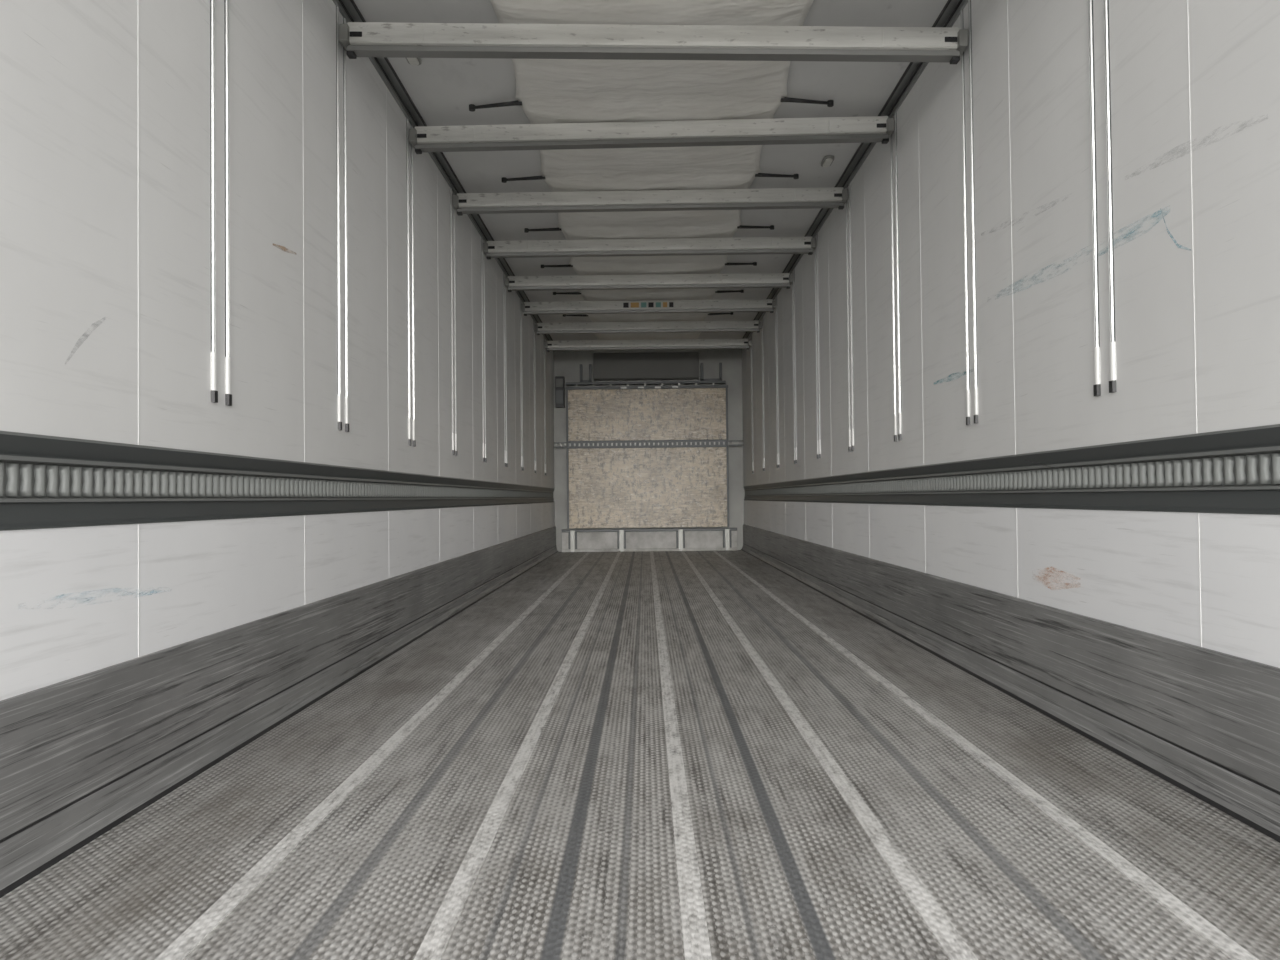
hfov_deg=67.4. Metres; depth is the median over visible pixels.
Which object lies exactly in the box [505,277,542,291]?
end latch
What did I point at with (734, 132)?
beam
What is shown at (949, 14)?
ceiling rail
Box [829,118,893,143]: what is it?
end latch
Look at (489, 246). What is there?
end latch
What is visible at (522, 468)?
track
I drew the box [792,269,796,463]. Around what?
track
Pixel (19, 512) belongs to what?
wall rail
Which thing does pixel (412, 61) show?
ceiling lamp
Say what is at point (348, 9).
ceiling rail
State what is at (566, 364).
wall
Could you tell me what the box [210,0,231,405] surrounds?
track
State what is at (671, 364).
housing
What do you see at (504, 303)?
track
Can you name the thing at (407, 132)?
track
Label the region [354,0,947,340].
ceiling
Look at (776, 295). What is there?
track
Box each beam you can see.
[347,22,959,62]
[415,116,888,152]
[457,187,843,213]
[487,237,812,257]
[508,273,789,290]
[524,299,772,314]
[537,320,759,333]
[547,338,748,350]
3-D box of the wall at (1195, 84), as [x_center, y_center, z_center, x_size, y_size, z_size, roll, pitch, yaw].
[1.349,-0.445,6.427,0.081,2.840,12.150,-1,-1,0]
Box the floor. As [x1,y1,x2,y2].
[0,550,1279,959]
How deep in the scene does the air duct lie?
4.80 m
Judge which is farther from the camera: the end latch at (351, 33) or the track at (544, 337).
the track at (544, 337)
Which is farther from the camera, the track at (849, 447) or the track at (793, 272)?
the track at (793, 272)
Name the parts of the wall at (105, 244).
panel, panel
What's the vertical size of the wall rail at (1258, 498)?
0.183 m
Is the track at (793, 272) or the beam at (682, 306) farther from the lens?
the beam at (682, 306)
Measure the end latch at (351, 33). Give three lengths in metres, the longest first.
0.323 x 0.115 x 0.112 m
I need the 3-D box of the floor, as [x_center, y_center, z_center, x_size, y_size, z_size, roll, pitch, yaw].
[0.093,0.896,6.409,2.460,0.182,12.150,-1,-1,0]
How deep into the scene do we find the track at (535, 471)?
10.29 m
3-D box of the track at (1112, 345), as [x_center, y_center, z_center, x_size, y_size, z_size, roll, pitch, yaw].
[1.278,-1.061,2.673,0.010,1.647,0.114,-1,-1,0]
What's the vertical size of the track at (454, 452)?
1.647 m
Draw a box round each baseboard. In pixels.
[0,526,557,897]
[741,524,1279,842]
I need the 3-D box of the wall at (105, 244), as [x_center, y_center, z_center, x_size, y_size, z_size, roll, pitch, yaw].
[-1.190,-0.418,6.440,0.081,2.840,12.150,-1,-1,0]
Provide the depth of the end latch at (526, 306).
9.21 m
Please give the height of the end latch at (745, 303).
0.115 m
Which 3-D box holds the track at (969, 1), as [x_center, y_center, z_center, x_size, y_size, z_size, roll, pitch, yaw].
[1.284,-1.041,3.753,0.010,1.647,0.114,-1,-1,0]
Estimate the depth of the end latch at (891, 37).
3.74 m
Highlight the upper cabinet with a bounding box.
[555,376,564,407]
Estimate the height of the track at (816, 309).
1.647 m
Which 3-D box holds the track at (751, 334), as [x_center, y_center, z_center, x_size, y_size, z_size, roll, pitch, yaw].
[1.325,-0.900,11.362,0.010,1.647,0.114,-1,-1,0]
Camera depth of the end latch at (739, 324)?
10.30 m
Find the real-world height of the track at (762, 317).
1.647 m
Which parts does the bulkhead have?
skirting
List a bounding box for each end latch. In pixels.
[339,24,423,58]
[409,127,473,153]
[453,194,505,215]
[483,242,527,258]
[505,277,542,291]
[521,303,554,315]
[534,323,564,334]
[545,341,571,351]
[723,339,750,349]
[731,321,761,332]
[742,300,775,312]
[754,274,792,288]
[771,238,815,254]
[795,189,847,209]
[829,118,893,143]
[882,29,967,63]
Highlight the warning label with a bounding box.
[621,301,675,308]
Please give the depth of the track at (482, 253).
7.03 m
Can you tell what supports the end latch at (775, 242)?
attached to the beam at (745, 245)
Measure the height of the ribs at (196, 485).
0.062 m
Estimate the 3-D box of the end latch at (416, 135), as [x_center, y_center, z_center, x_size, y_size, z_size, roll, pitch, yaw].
[-0.999,-1.722,4.878,0.323,0.115,0.112,-1,-1,0]
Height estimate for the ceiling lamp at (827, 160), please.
0.022 m
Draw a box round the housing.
[592,349,699,380]
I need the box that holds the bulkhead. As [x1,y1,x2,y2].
[554,363,742,551]
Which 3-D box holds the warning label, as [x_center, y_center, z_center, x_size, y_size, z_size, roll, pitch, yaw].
[0.080,-1.680,9.205,0.520,0.074,0.002,-1,-1,0]
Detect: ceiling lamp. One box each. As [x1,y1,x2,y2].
[406,58,420,65]
[821,155,833,166]
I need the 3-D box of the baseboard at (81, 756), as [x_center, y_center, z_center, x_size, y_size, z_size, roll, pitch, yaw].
[-1.119,0.655,6.420,0.042,0.332,12.150,-1,-1,0]
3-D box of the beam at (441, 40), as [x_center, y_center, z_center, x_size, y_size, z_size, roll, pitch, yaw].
[0.050,-1.720,3.772,2.392,0.165,0.060,-1,-1,0]
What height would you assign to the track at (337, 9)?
1.647 m
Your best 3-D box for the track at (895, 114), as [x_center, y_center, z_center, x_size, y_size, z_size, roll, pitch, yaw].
[1.290,-1.020,4.853,0.010,1.647,0.114,-1,-1,0]
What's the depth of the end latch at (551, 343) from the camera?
11.36 m
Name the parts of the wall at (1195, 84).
panel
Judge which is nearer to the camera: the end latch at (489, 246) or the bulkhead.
the end latch at (489, 246)
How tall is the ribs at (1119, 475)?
0.062 m
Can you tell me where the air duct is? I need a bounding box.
[469,0,833,339]
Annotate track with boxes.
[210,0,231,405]
[336,6,348,431]
[406,118,415,446]
[450,188,456,455]
[481,237,486,461]
[503,272,507,466]
[520,298,523,470]
[533,320,536,473]
[544,337,546,475]
[750,334,753,473]
[761,317,764,470]
[775,295,778,467]
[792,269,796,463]
[814,233,820,458]
[846,183,853,451]
[890,112,901,441]
[960,0,977,424]
[1088,0,1116,395]
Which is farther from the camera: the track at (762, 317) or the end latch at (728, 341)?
the end latch at (728, 341)
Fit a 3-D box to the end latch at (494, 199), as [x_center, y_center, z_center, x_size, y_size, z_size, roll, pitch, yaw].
[-0.993,-1.708,5.968,0.323,0.115,0.112,-1,-1,0]
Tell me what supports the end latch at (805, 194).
attached to the beam at (770, 198)
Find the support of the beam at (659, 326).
attached to the wall at (105, 244)
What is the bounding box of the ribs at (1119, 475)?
[745,453,1279,495]
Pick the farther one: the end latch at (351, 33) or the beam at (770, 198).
the beam at (770, 198)
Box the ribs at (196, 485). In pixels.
[0,463,552,497]
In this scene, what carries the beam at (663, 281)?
attached to the wall at (105, 244)
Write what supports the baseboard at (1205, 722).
attached to the wall at (1195, 84)
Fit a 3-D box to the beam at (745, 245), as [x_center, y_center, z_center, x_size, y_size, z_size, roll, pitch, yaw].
[0.069,-1.714,7.072,2.390,0.117,0.060,-1,-1,0]
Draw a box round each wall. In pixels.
[0,0,554,700]
[553,349,744,551]
[742,0,1279,667]
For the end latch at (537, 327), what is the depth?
10.31 m
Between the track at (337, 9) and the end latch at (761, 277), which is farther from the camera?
the end latch at (761, 277)
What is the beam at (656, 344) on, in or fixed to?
attached to the wall at (105, 244)

